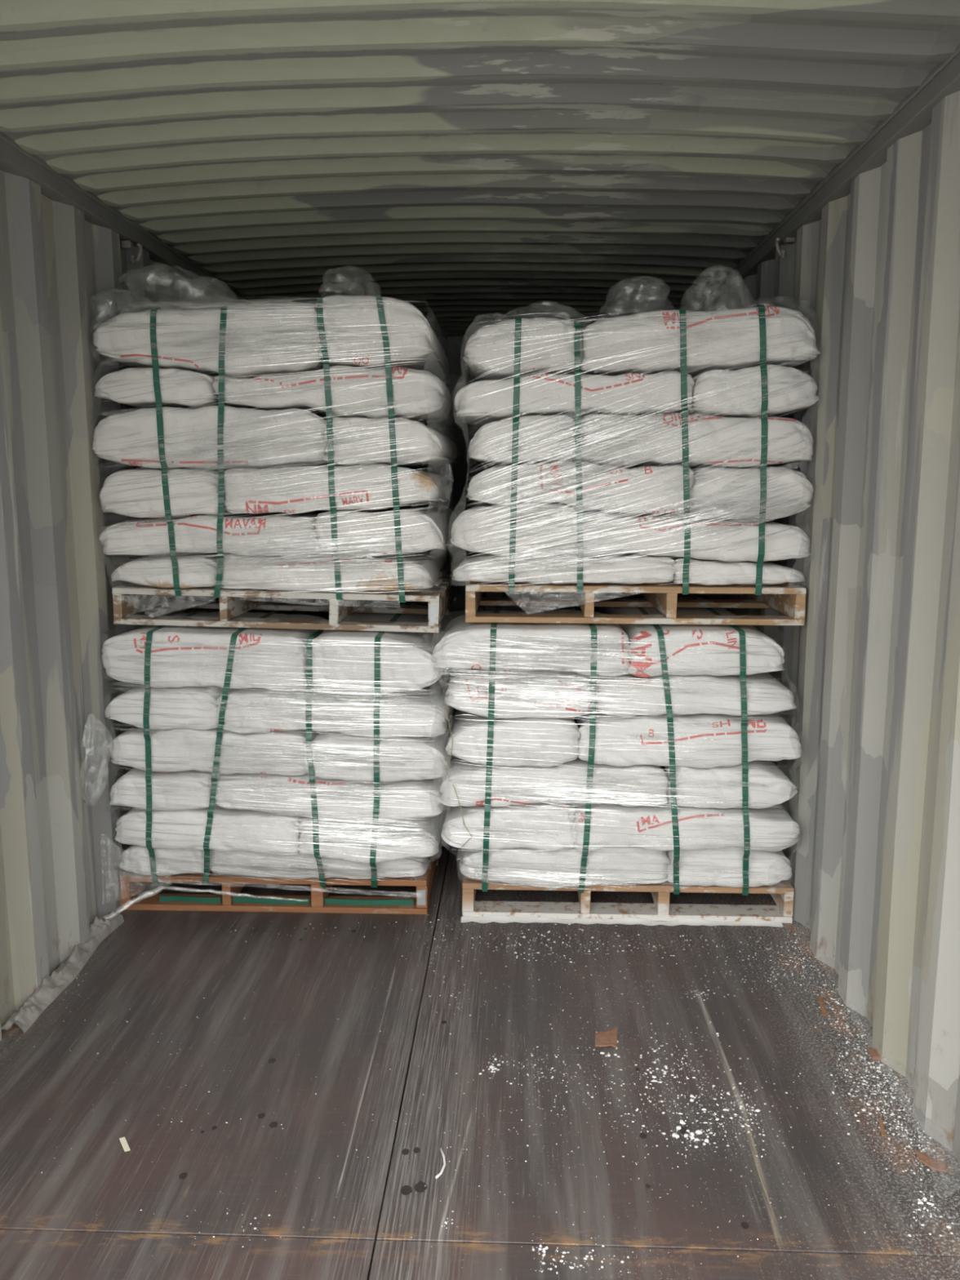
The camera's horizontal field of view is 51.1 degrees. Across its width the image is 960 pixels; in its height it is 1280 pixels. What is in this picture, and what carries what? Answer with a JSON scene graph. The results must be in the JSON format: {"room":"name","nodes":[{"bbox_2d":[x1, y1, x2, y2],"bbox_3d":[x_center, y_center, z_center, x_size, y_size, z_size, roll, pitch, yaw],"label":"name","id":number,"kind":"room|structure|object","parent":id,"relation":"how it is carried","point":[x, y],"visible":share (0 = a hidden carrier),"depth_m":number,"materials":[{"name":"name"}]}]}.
{"room":"shipping container interior","nodes":[
{"label":"shipping container interior","id":0,"kind":"room"},
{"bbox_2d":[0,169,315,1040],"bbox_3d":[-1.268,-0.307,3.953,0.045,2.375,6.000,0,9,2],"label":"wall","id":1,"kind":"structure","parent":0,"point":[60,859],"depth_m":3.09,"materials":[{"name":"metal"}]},
{"bbox_2d":[0,132,255,303],"bbox_3d":[-1.280,-1.483,3.718,0.110,0.068,5.900,0,9,2],"label":"top rail beam","id":2,"kind":"structure","parent":1,"relation":"attached to","point":[57,187],"depth_m":3.30,"materials":[{"name":"metal"}]},
{"bbox_2d":[0,839,959,1279],"bbox_3d":[-0.073,0.893,4.044,2.425,0.029,5.900,0,9,2],"label":"floor","id":3,"kind":"structure","parent":0,"point":[80,1218],"depth_m":2.43,"materials":[{"name":"brown wood"}]},
{"bbox_2d":[0,911,124,1033],"bbox_3d":[-1.282,0.994,3.110,0.097,0.064,0.713,0,9,2],"label":"sheeting","id":4,"kind":"object","parent":3,"relation":"on","point":[51,986],"visible":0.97,"depth_m":3.04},
{"bbox_2d":[120,835,442,914],"bbox_3d":[-0.709,0.818,4.032,1.093,0.128,1.023,0,9,2],"label":"wooden pallet","id":5,"kind":"object","parent":3,"relation":"on","point":[132,884],"visible":0.29,"depth_m":3.54,"materials":[{"name":"orange wood"}]},
{"bbox_2d":[119,844,211,875],"bbox_3d":[-1.094,0.698,3.962,0.338,0.124,0.960,0,9,2],"label":"woven sack","id":6,"kind":"object","parent":5,"relation":"on","point":[127,864],"visible":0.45,"depth_m":3.50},
{"bbox_2d":[142,608,219,884],"bbox_3d":[-1.094,0.336,3.923,0.074,0.913,1.129,0,9,2],"label":"band","id":7,"kind":"object","parent":5,"relation":"attached to","point":[149,634],"visible":0.38,"depth_m":3.37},
{"bbox_2d":[202,610,302,884],"bbox_3d":[-0.865,0.338,3.918,0.180,0.910,1.122,0,9,2],"label":"band","id":8,"kind":"object","parent":5,"relation":"attached to","point":[233,637],"visible":0.48,"depth_m":3.38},
{"bbox_2d":[232,897,309,904],"bbox_3d":[-0.741,0.923,3.558,0.275,0.020,0.012,0,9,2],"label":"strap offcut","id":9,"kind":"object","parent":5,"relation":"on","point":[235,900],"visible":1,"depth_m":3.55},
{"bbox_2d":[305,629,327,886],"bbox_3d":[-0.538,0.350,3.905,0.038,0.889,1.125,0,9,2],"label":"band","id":10,"kind":"object","parent":5,"relation":"attached to","point":[308,661],"visible":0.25,"depth_m":3.36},
{"bbox_2d":[209,849,431,879],"bbox_3d":[-0.566,0.743,3.721,0.787,0.114,0.483,0,9,2],"label":"woven sack","id":11,"kind":"object","parent":5,"relation":"on","point":[415,867],"visible":0.29,"depth_m":3.49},
{"bbox_2d":[115,804,304,855],"bbox_3d":[-0.939,0.618,3.680,0.670,0.156,0.555,0,9,2],"label":"woven sack","id":12,"kind":"object","parent":11,"relation":"on","point":[263,833],"visible":0.4,"depth_m":3.42,"materials":[{"name":"plastic"}]},
{"bbox_2d":[109,767,221,810],"bbox_3d":[-1.073,0.442,3.888,0.382,0.125,1.021,0,9,2],"label":"woven sack","id":13,"kind":"object","parent":12,"relation":"on","point":[132,795],"visible":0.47,"depth_m":3.39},
{"bbox_2d":[297,804,447,863],"bbox_3d":[-0.368,0.610,3.885,0.508,0.148,1.027,0,9,2],"label":"woven sack","id":14,"kind":"object","parent":11,"relation":"on","point":[437,821],"visible":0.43,"depth_m":3.39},
{"bbox_2d":[214,772,443,822],"bbox_3d":[-0.510,0.502,3.641,0.814,0.159,0.567,0,9,2],"label":"woven sack","id":15,"kind":"object","parent":14,"relation":"on","point":[433,806],"visible":0.48,"depth_m":3.38,"materials":[{"name":"white"}]},
{"bbox_2d":[108,725,319,775],"bbox_3d":[-0.913,0.338,3.635,0.717,0.171,0.540,0,9,2],"label":"woven sack","id":16,"kind":"object","parent":15,"relation":"on","point":[167,747],"visible":0.52,"depth_m":3.38,"materials":[{"name":"white"}]},
{"bbox_2d":[104,684,223,729],"bbox_3d":[-1.056,0.155,3.838,0.410,0.147,1.016,0,9,2],"label":"woven sack","id":17,"kind":"object","parent":16,"relation":"on","point":[156,722],"visible":0.46,"depth_m":3.35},
{"bbox_2d":[261,777,346,785],"bbox_3d":[-0.596,0.477,3.385,0.289,0.025,0.031,0,9,0],"label":"print","id":18,"kind":"object","parent":15,"relation":"on","point":[264,780],"depth_m":3.38},
{"bbox_3d":[-0.494,0.421,4.161,0.786,0.156,0.468,0,9,2],"label":"woven sack","id":19,"kind":"object","parent":14,"relation":"on","visible":0},
{"bbox_2d":[308,707,456,782],"bbox_3d":[-0.326,0.329,3.837,0.479,0.165,1.028,0,9,2],"label":"woven sack","id":20,"kind":"object","parent":19,"relation":"on","point":[441,758],"visible":0.38,"depth_m":3.35,"materials":[{"name":"white"}]},
{"bbox_2d":[215,678,453,738],"bbox_3d":[-0.489,0.213,3.589,0.788,0.157,0.569,0,9,2],"label":"woven sack","id":21,"kind":"object","parent":20,"relation":"on","point":[437,702],"visible":0.65,"depth_m":3.33,"materials":[{"name":"white"}]},
{"bbox_2d":[102,611,325,689],"bbox_3d":[-0.911,0.035,3.586,0.713,0.209,0.562,0,9,2],"label":"woven sack","id":22,"kind":"object","parent":21,"relation":"on","point":[180,636],"visible":0.75,"depth_m":3.33,"materials":[{"name":"white"}]},
{"bbox_2d":[133,632,262,653],"bbox_3d":[-0.932,0.011,3.319,0.422,0.066,0.027,0,9,0],"label":"print","id":23,"kind":"object","parent":22,"relation":"attached to","point":[179,639],"depth_m":3.32},
{"bbox_2d":[311,601,453,695],"bbox_3d":[-0.328,0.013,3.792,0.475,0.207,1.024,0,9,2],"label":"woven sack","id":24,"kind":"object","parent":21,"relation":"on","point":[420,679],"visible":0.66,"depth_m":3.31,"materials":[{"name":"plastic"}]},
{"bbox_2d":[81,637,437,905],"bbox_3d":[-0.694,0.422,3.748,1.225,1.000,1.065,0,9,2],"label":"wrap","id":25,"kind":"object","parent":24,"relation":"attached to","point":[308,755],"visible":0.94,"depth_m":3.35,"materials":[{"name":"plastic"}]},
{"bbox_2d":[111,568,457,632],"bbox_3d":[-0.668,-0.179,3.874,1.107,0.152,1.023,0,9,2],"label":"wooden pallet","id":26,"kind":"object","parent":24,"relation":"on","point":[127,602],"visible":0.64,"depth_m":3.40,"materials":[{"name":"brown wood"}]},
{"bbox_2d":[149,307,184,596],"bbox_3d":[-1.003,-0.679,3.779,0.044,0.931,1.092,0,9,2],"label":"band","id":27,"kind":"object","parent":26,"relation":"attached to","point":[153,331],"visible":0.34,"depth_m":3.24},
{"bbox_2d":[110,551,231,588],"bbox_3d":[-1.058,-0.296,3.807,0.412,0.111,0.946,0,9,2],"label":"woven sack","id":28,"kind":"object","parent":26,"relation":"on","point":[131,568],"visible":0.6,"depth_m":3.35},
{"bbox_2d":[213,305,294,597],"bbox_3d":[-0.826,-0.682,3.774,0.093,0.944,1.085,0,9,2],"label":"band","id":29,"kind":"object","parent":26,"relation":"attached to","point":[221,362],"visible":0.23,"depth_m":3.25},
{"bbox_2d":[89,264,451,595],"bbox_3d":[-0.726,-0.724,3.650,1.275,1.186,0.906,0,9,2],"label":"wrap","id":30,"kind":"object","parent":26,"relation":"on","point":[187,304],"visible":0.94,"depth_m":3.23,"materials":[{"name":"plastic"}]},
{"bbox_2d":[89,288,143,320],"bbox_3d":[-1.236,-1.114,3.423,0.267,0.152,0.236,0,9,2],"label":"plastic wrap","id":31,"kind":"object","parent":30,"relation":"attached to","point":[111,311],"depth_m":3.34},
{"bbox_2d":[120,264,226,310],"bbox_3d":[-1.066,-1.215,3.515,0.433,0.172,0.496,0,9,2],"label":"plastic wrap","id":32,"kind":"object","parent":30,"relation":"attached to","point":[198,292],"depth_m":3.57,"materials":[{"name":"plastic"}]},
{"bbox_2d":[185,277,235,307],"bbox_3d":[-0.969,-1.247,3.608,0.190,0.105,0.264,4,10,25],"label":"plastic wrap","id":33,"kind":"object","parent":30,"relation":"attached to","point":[198,292],"depth_m":3.66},
{"bbox_2d":[322,266,378,297],"bbox_3d":[-0.447,-1.225,3.474,0.229,0.111,0.425,0,9,2],"label":"hood","id":34,"kind":"object","parent":30,"relation":"attached to","point":[340,267],"depth_m":3.54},
{"bbox_2d":[216,552,442,591],"bbox_3d":[-0.512,-0.253,3.561,0.746,0.127,0.473,0,9,2],"label":"woven sack","id":35,"kind":"object","parent":26,"relation":"on","point":[430,575],"visible":0.66,"depth_m":3.34,"materials":[{"name":"white"}]},
{"bbox_2d":[98,511,319,557],"bbox_3d":[-0.897,-0.379,3.545,0.750,0.142,0.509,0,9,2],"label":"woven sack","id":36,"kind":"object","parent":35,"relation":"on","point":[239,520],"visible":0.79,"depth_m":3.31,"materials":[{"name":"white"}]},
{"bbox_2d":[99,469,230,518],"bbox_3d":[-1.043,-0.551,3.753,0.436,0.162,0.979,0,9,2],"label":"woven sack","id":37,"kind":"object","parent":36,"relation":"on","point":[153,505],"visible":0.62,"depth_m":3.28,"materials":[{"name":"white"}]},
{"bbox_2d":[91,405,328,470],"bbox_3d":[-0.880,-0.696,3.489,0.785,0.209,0.524,0,9,2],"label":"woven sack","id":38,"kind":"object","parent":37,"relation":"on","point":[113,433],"visible":0.83,"depth_m":3.25,"materials":[{"name":"white"}]},
{"bbox_2d":[93,367,237,408],"bbox_3d":[-1.052,-0.890,3.707,0.437,0.131,0.982,0,9,2],"label":"woven sack","id":39,"kind":"object","parent":38,"relation":"on","point":[181,393],"visible":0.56,"depth_m":3.24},
{"bbox_2d":[120,458,248,466],"bbox_3d":[-0.962,-0.577,3.273,0.419,0.024,0.046,0,9,2],"label":"print","id":40,"kind":"object","parent":38,"relation":"attached to","point":[214,461],"depth_m":3.26},
{"bbox_2d":[135,515,266,535],"bbox_3d":[-0.920,-0.378,3.315,0.431,0.065,0.045,0,9,2],"label":"print","id":41,"kind":"object","parent":36,"relation":"attached to","point":[236,521],"depth_m":3.30},
{"bbox_2d":[223,463,450,513],"bbox_3d":[-0.483,-0.526,3.494,0.739,0.162,0.530,0,9,2],"label":"woven sack","id":42,"kind":"object","parent":36,"relation":"on","point":[437,489],"visible":0.88,"depth_m":3.25,"materials":[{"name":"white"}]},
{"bbox_2d":[245,489,368,513],"bbox_3d":[-0.561,-0.448,3.262,0.407,0.077,0.031,1,9,7],"label":"print","id":43,"kind":"object","parent":42,"relation":"attached to","point":[270,502],"depth_m":3.26},
{"bbox_2d":[322,417,457,467],"bbox_3d":[-0.299,-0.714,3.695,0.405,0.154,0.983,0,9,2],"label":"woven sack","id":44,"kind":"object","parent":42,"relation":"on","point":[444,451],"visible":0.89,"depth_m":3.22,"materials":[{"name":"plastic"}]},
{"bbox_2d":[211,365,451,421],"bbox_3d":[-0.483,-0.838,3.459,0.770,0.169,0.520,0,9,2],"label":"woven sack","id":45,"kind":"object","parent":44,"relation":"on","point":[438,406],"visible":0.84,"depth_m":3.22,"materials":[{"name":"white"}]},
{"bbox_2d":[93,302,323,378],"bbox_3d":[-0.882,-1.000,3.438,0.777,0.231,0.524,0,9,2],"label":"woven sack","id":46,"kind":"object","parent":45,"relation":"on","point":[113,340],"visible":0.63,"depth_m":3.19,"materials":[{"name":"white"}]},
{"bbox_2d":[120,354,198,368],"bbox_3d":[-1.028,-0.894,3.221,0.254,0.044,0.022,0,9,2],"label":"print","id":47,"kind":"object","parent":46,"relation":"attached to","point":[162,362],"depth_m":3.22},
{"bbox_2d":[215,365,408,388],"bbox_3d":[-0.548,-0.846,3.239,0.633,0.072,0.068,0,9,2],"label":"print","id":48,"kind":"object","parent":45,"relation":"attached to","point":[339,381],"depth_m":3.21},
{"bbox_2d":[315,294,449,381],"bbox_3d":[-0.318,-1.056,3.644,0.386,0.220,0.973,0,9,2],"label":"woven sack","id":49,"kind":"object","parent":45,"relation":"on","point":[436,362],"visible":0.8,"depth_m":3.18,"materials":[{"name":"white"}]},
{"bbox_2d":[277,557,391,566],"bbox_3d":[-0.481,-0.258,3.342,0.380,0.033,0.032,0,9,0],"label":"print","id":50,"kind":"object","parent":35,"relation":"attached to","point":[348,558],"depth_m":3.33},
{"bbox_2d":[316,297,343,600],"bbox_3d":[-0.468,-0.688,3.756,0.055,0.978,1.092,0,9,2],"label":"band","id":51,"kind":"object","parent":26,"relation":"attached to","point":[319,301],"visible":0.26,"depth_m":3.23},
{"bbox_2d":[319,548,448,569],"bbox_3d":[-0.495,-0.329,4.045,0.708,0.123,0.455,0,9,2],"label":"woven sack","id":52,"kind":"object","parent":26,"relation":"on","point":[439,556],"visible":0.08,"depth_m":3.93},
{"bbox_2d":[313,502,456,555],"bbox_3d":[-0.312,-0.424,3.745,0.439,0.155,0.982,0,9,2],"label":"woven sack","id":53,"kind":"object","parent":52,"relation":"on","point":[442,517],"visible":0.75,"depth_m":3.27,"materials":[{"name":"white"}]},
{"bbox_2d":[376,296,428,602],"bbox_3d":[-0.268,-0.684,3.748,0.077,0.982,1.093,0,9,2],"label":"band","id":54,"kind":"object","parent":26,"relation":"attached to","point":[380,312],"visible":0.38,"depth_m":3.21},
{"bbox_2d":[324,897,413,905],"bbox_3d":[-0.392,0.925,3.545,0.315,0.020,0.012,0,9,2],"label":"strap offcut","id":55,"kind":"object","parent":5,"relation":"on","point":[327,900],"visible":1,"depth_m":3.54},
{"bbox_2d":[369,602,413,887],"bbox_3d":[-0.331,0.347,3.890,0.058,0.899,1.138,0,9,2],"label":"band","id":56,"kind":"object","parent":5,"relation":"attached to","point":[377,638],"visible":0.34,"depth_m":3.33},
{"bbox_2d":[1,905,953,1277],"bbox_3d":[-0.128,1.093,2.674,2.417,0.004,1.914,0,9,2],"label":"spilled granules","id":57,"kind":"object","parent":3,"relation":"on","point":[698,1131],"visible":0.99,"depth_m":2.48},
{"bbox_2d":[460,915,782,927],"bbox_3d":[0.484,0.967,3.449,1.100,0.011,0.039,0,9,2],"label":"board","id":58,"kind":"object","parent":3,"relation":"on","point":[501,919],"visible":1,"depth_m":3.46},
{"bbox_2d":[462,875,794,923],"bbox_3d":[0.526,0.827,3.964,1.137,0.128,1.022,0,9,2],"label":"wooden pallet","id":59,"kind":"object","parent":3,"relation":"on","point":[782,893],"visible":0.21,"depth_m":3.48,"materials":[{"name":"brown wood"}]},
{"bbox_2d":[481,605,502,891],"bbox_3d":[0.050,0.335,3.859,0.051,0.932,1.124,0,9,2],"label":"band","id":60,"kind":"object","parent":59,"relation":"attached to","point":[493,632],"visible":0.62,"depth_m":3.31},
{"bbox_2d":[456,846,670,888],"bbox_3d":[0.294,0.731,3.651,0.753,0.157,0.509,0,9,2],"label":"woven sack","id":61,"kind":"object","parent":59,"relation":"on","point":[468,855],"visible":0.4,"depth_m":3.42,"materials":[{"name":"plastic"}]},
{"bbox_2d":[440,802,576,851],"bbox_3d":[0.116,0.562,3.849,0.475,0.156,1.004,0,9,2],"label":"woven sack","id":62,"kind":"object","parent":61,"relation":"on","point":[453,816],"visible":0.44,"depth_m":3.37,"materials":[{"name":"white"}]},
{"bbox_2d":[440,755,669,806],"bbox_3d":[0.251,0.452,3.592,0.799,0.155,0.552,0,9,2],"label":"woven sack","id":63,"kind":"object","parent":62,"relation":"on","point":[455,776],"visible":0.52,"depth_m":3.34,"materials":[{"name":"white"}]},
{"bbox_2d":[475,798,530,805],"bbox_3d":[0.084,0.542,3.368,0.195,0.036,0.045,-1,9,-6],"label":"print","id":64,"kind":"object","parent":63,"relation":"attached to","point":[504,802],"depth_m":3.35},
{"bbox_2d":[444,709,580,767],"bbox_3d":[0.122,0.267,3.796,0.483,0.164,1.019,0,9,2],"label":"woven sack","id":65,"kind":"object","parent":63,"relation":"on","point":[501,750],"visible":0.51,"depth_m":3.31,"materials":[{"name":"plastic"}]},
{"bbox_2d":[444,668,590,718],"bbox_3d":[0.145,0.111,3.773,0.520,0.160,0.993,0,9,2],"label":"woven sack","id":66,"kind":"object","parent":65,"relation":"on","point":[464,707],"visible":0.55,"depth_m":3.30,"materials":[{"name":"white"}]},
{"bbox_2d":[431,609,630,675],"bbox_3d":[0.177,0.001,3.516,0.668,0.159,0.560,0,9,2],"label":"woven sack","id":67,"kind":"object","parent":66,"relation":"on","point":[457,629],"visible":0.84,"depth_m":3.26,"materials":[{"name":"white"}]},
{"bbox_2d":[573,710,802,768],"bbox_3d":[0.704,0.300,3.540,0.769,0.175,0.552,0,9,2],"label":"woven sack","id":68,"kind":"object","parent":63,"relation":"on","point":[624,757],"visible":0.7,"depth_m":3.29,"materials":[{"name":"white"}]},
{"bbox_2d":[588,672,797,716],"bbox_3d":[0.718,0.149,3.518,0.692,0.138,0.541,0,9,2],"label":"woven sack","id":69,"kind":"object","parent":68,"relation":"on","point":[700,696],"visible":0.54,"depth_m":3.27,"materials":[{"name":"plastic"}]},
{"bbox_2d":[604,596,784,677],"bbox_3d":[0.764,-0.029,3.732,0.542,0.164,1.016,0,9,2],"label":"woven sack","id":70,"kind":"object","parent":69,"relation":"on","point":[684,633],"visible":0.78,"depth_m":3.25,"materials":[{"name":"white"}]},
{"bbox_2d":[465,581,806,625],"bbox_3d":[0.527,-0.192,3.798,1.113,0.132,1.022,0,9,2],"label":"wooden pallet","id":71,"kind":"object","parent":70,"relation":"on","point":[788,598],"visible":0.51,"depth_m":3.32,"materials":[{"name":"beige wood"}]},
{"bbox_2d":[508,316,521,593],"bbox_3d":[0.131,-0.661,3.717,0.039,0.876,1.079,0,9,2],"label":"band","id":72,"kind":"object","parent":71,"relation":"attached to","point":[517,349],"visible":0.63,"depth_m":3.18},
{"bbox_2d":[452,551,677,584],"bbox_3d":[0.283,-0.264,3.504,0.763,0.103,0.491,0,9,2],"label":"woven sack","id":73,"kind":"object","parent":71,"relation":"on","point":[461,573],"visible":0.78,"depth_m":3.28,"materials":[{"name":"plastic"}]},
{"bbox_2d":[449,502,577,556],"bbox_3d":[0.130,-0.427,3.706,0.464,0.174,0.972,0,9,2],"label":"woven sack","id":74,"kind":"object","parent":73,"relation":"on","point":[458,539],"visible":0.69,"depth_m":3.25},
{"bbox_2d":[563,320,583,593],"bbox_3d":[0.336,-0.655,3.715,0.041,0.865,1.070,0,9,2],"label":"band","id":75,"kind":"object","parent":71,"relation":"attached to","point":[577,325],"visible":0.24,"depth_m":3.19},
{"bbox_2d":[463,268,817,586],"bbox_3d":[0.529,-0.708,3.583,1.271,1.135,0.907,0,9,2],"label":"wrap","id":76,"kind":"object","parent":71,"relation":"on","point":[526,557],"visible":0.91,"depth_m":3.18,"materials":[{"name":"plastic"}]},
{"bbox_2d":[532,302,584,319],"bbox_3d":[0.226,-1.114,3.453,0.331,0.077,0.374,-3,9,-20],"label":"hood","id":77,"kind":"object","parent":76,"relation":"attached to","point":[536,316],"depth_m":3.43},
{"bbox_2d":[608,275,667,315],"bbox_3d":[0.539,-1.163,3.432,0.287,0.142,0.397,0,9,2],"label":"hood","id":78,"kind":"object","parent":76,"relation":"attached to","point":[615,308],"depth_m":3.51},
{"bbox_2d":[686,268,754,310],"bbox_3d":[0.800,-1.151,3.386,0.278,0.200,0.413,0,9,2],"label":"plastic wrap","id":79,"kind":"object","parent":76,"relation":"attached to","point":[736,278],"depth_m":3.30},
{"bbox_2d":[743,296,808,306],"bbox_3d":[0.986,-1.119,3.417,0.350,0.071,0.415,0,9,2],"label":"hood","id":80,"kind":"object","parent":76,"relation":"attached to","point":[775,296],"depth_m":3.30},
{"bbox_2d":[678,309,690,594],"bbox_3d":[0.667,-0.666,3.694,0.061,0.896,1.082,0,9,2],"label":"band","id":81,"kind":"object","parent":71,"relation":"attached to","point":[682,317],"visible":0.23,"depth_m":3.17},
{"bbox_2d":[663,555,805,585],"bbox_3d":[0.874,-0.289,3.716,0.452,0.090,0.942,0,9,2],"label":"woven sack","id":82,"kind":"object","parent":71,"relation":"on","point":[726,569],"visible":0.61,"depth_m":3.26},
{"bbox_2d":[582,508,811,561],"bbox_3d":[0.710,-0.365,3.464,0.764,0.166,0.500,0,9,2],"label":"woven sack","id":83,"kind":"object","parent":82,"relation":"on","point":[795,536],"visible":0.69,"depth_m":3.23,"materials":[{"name":"white"}]},
{"bbox_2d":[466,461,693,515],"bbox_3d":[0.323,-0.520,3.449,0.743,0.173,0.522,0,9,2],"label":"woven sack","id":84,"kind":"object","parent":83,"relation":"on","point":[651,473],"visible":0.81,"depth_m":3.20,"materials":[{"name":"white"}]},
{"bbox_2d":[467,414,575,465],"bbox_3d":[0.151,-0.711,3.658,0.387,0.158,0.974,0,9,2],"label":"woven sack","id":85,"kind":"object","parent":84,"relation":"on","point":[478,440],"visible":0.74,"depth_m":3.19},
{"bbox_2d":[454,370,694,424],"bbox_3d":[0.309,-0.815,3.407,0.770,0.144,0.506,0,9,2],"label":"woven sack","id":86,"kind":"object","parent":85,"relation":"on","point":[495,402],"visible":0.8,"depth_m":3.17,"materials":[{"name":"white"}]},
{"bbox_2d":[462,317,582,382],"bbox_3d":[0.149,-0.999,3.611,0.398,0.177,0.967,0,9,2],"label":"woven sack","id":87,"kind":"object","parent":86,"relation":"on","point":[476,354],"visible":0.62,"depth_m":3.15,"materials":[{"name":"white"}]},
{"bbox_2d":[528,372,644,391],"bbox_3d":[0.336,-0.814,3.168,0.366,0.060,0.030,0,9,1],"label":"print","id":88,"kind":"object","parent":86,"relation":"attached to","point":[587,384],"depth_m":3.16},
{"bbox_2d":[580,306,820,377],"bbox_3d":[0.699,-0.977,3.357,0.765,0.196,0.528,0,9,2],"label":"woven sack","id":89,"kind":"object","parent":86,"relation":"on","point":[797,324],"visible":0.73,"depth_m":3.12,"materials":[{"name":"white"}]},
{"bbox_2d":[662,306,779,328],"bbox_3d":[0.744,-0.997,3.103,0.363,0.072,0.035,-1,9,-4],"label":"print","id":90,"kind":"object","parent":89,"relation":"attached to","point":[754,310],"depth_m":3.11},
{"bbox_2d":[539,462,674,513],"bbox_3d":[0.409,-0.485,3.223,0.436,0.164,0.066,0,9,2],"label":"print","id":91,"kind":"object","parent":84,"relation":"attached to","point":[651,473],"depth_m":3.20},
{"bbox_2d":[638,515,766,531],"bbox_3d":[0.722,-0.390,3.334,0.414,0.047,0.240,0,9,2],"label":"print","id":92,"kind":"object","parent":83,"relation":"attached to","point":[754,527],"depth_m":3.23},
{"bbox_2d":[689,466,813,519],"bbox_3d":[0.889,-0.542,3.660,0.418,0.172,0.964,0,9,2],"label":"woven sack","id":93,"kind":"object","parent":83,"relation":"on","point":[794,476],"visible":0.61,"depth_m":3.20,"materials":[{"name":"plastic"}]},
{"bbox_2d":[569,412,813,468],"bbox_3d":[0.701,-0.670,3.412,0.780,0.173,0.509,0,9,2],"label":"woven sack","id":94,"kind":"object","parent":93,"relation":"on","point":[779,428],"visible":0.7,"depth_m":3.18,"materials":[{"name":"white"}]},
{"bbox_2d":[662,412,797,464],"bbox_3d":[0.792,-0.640,3.186,0.428,0.162,0.049,0,9,2],"label":"print","id":95,"kind":"object","parent":94,"relation":"attached to","point":[779,428],"depth_m":3.17},
{"bbox_2d":[687,364,819,417],"bbox_3d":[0.893,-0.857,3.606,0.424,0.158,0.977,0,9,2],"label":"woven sack","id":96,"kind":"object","parent":94,"relation":"on","point":[808,393],"visible":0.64,"depth_m":3.15,"materials":[{"name":"plastic"}]},
{"bbox_2d":[753,305,768,595],"bbox_3d":[0.906,-0.671,3.684,0.054,0.910,1.081,0,9,2],"label":"band","id":97,"kind":"object","parent":71,"relation":"attached to","point":[761,308],"visible":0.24,"depth_m":3.15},
{"bbox_2d":[628,629,739,677],"bbox_3d":[0.663,0.047,3.254,0.364,0.163,0.060,1,9,9],"label":"print","id":98,"kind":"object","parent":70,"relation":"attached to","point":[704,660],"depth_m":3.25},
{"bbox_2d":[640,719,766,745],"bbox_3d":[0.729,0.302,3.288,0.411,0.084,0.043,-1,9,-4],"label":"print","id":99,"kind":"object","parent":68,"relation":"attached to","point":[653,732],"depth_m":3.28},
{"bbox_2d":[573,791,800,851],"bbox_3d":[0.706,0.597,3.583,0.777,0.151,0.576,0,9,2],"label":"woven sack","id":100,"kind":"object","parent":61,"relation":"on","point":[766,829],"visible":0.59,"depth_m":3.32,"materials":[{"name":"white"}]},
{"bbox_2d":[577,813,725,832],"bbox_3d":[0.566,0.601,3.326,0.483,0.066,0.040,1,9,6],"label":"print","id":101,"kind":"object","parent":100,"relation":"attached to","point":[700,824],"depth_m":3.31},
{"bbox_2d":[660,760,797,808],"bbox_3d":[0.859,0.419,3.791,0.442,0.152,1.011,0,9,2],"label":"woven sack","id":102,"kind":"object","parent":100,"relation":"on","point":[779,785],"visible":0.43,"depth_m":3.30,"materials":[{"name":"plastic"}]},
{"bbox_2d":[573,606,596,893],"bbox_3d":[0.377,0.338,3.849,0.046,0.929,1.120,0,9,2],"label":"band","id":103,"kind":"object","parent":59,"relation":"attached to","point":[593,629],"visible":0.38,"depth_m":3.30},
{"bbox_2d":[626,596,679,894],"bbox_3d":[0.647,0.340,3.835,0.108,0.930,1.128,0,9,2],"label":"band","id":104,"kind":"object","parent":59,"relation":"attached to","point":[660,632],"visible":0.38,"depth_m":3.28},
{"bbox_2d":[688,595,750,895],"bbox_3d":[0.893,0.341,3.826,0.081,0.929,1.125,0,9,2],"label":"band","id":105,"kind":"object","parent":59,"relation":"attached to","point":[741,633],"visible":0.39,"depth_m":3.28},
{"bbox_2d":[666,847,791,887],"bbox_3d":[0.878,0.700,3.864,0.445,0.152,0.948,0,9,2],"label":"woven sack","id":106,"kind":"object","parent":59,"relation":"on","point":[780,869],"visible":0.37,"depth_m":3.41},
{"bbox_2d":[440,633,797,889],"bbox_3d":[0.473,0.346,3.747,1.259,0.889,0.967,0,9,2],"label":"wrap","id":107,"kind":"object","parent":106,"relation":"attached to","point":[502,685],"visible":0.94,"depth_m":3.28,"materials":[{"name":"plastic"}]},
{"bbox_2d":[0,0,959,335],"bbox_3d":[-0.073,-1.537,3.722,2.441,0.078,6.020,0,9,2],"label":"ceiling","id":108,"kind":"structure","parent":0,"point":[468,160],"depth_m":2.70,"materials":[{"name":"paint"}]},
{"bbox_2d":[311,334,659,620],"bbox_3d":[0.033,-0.817,6.782,2.480,2.700,0.045,0,9,2],"label":"wall","id":109,"kind":"structure","parent":0,"point":[454,346],"depth_m":6.75,"materials":[{"name":"metal"}]},
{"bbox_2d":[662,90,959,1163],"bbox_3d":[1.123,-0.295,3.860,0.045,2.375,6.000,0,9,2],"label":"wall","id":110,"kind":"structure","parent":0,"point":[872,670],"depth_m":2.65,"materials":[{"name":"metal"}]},
{"bbox_2d":[691,44,959,311],"bbox_3d":[1.129,-1.471,3.624,0.110,0.068,5.900,0,9,2],"label":"top rail beam","id":111,"kind":"structure","parent":110,"relation":"attached to","point":[913,114],"depth_m":2.80,"materials":[{"name":"metal"}]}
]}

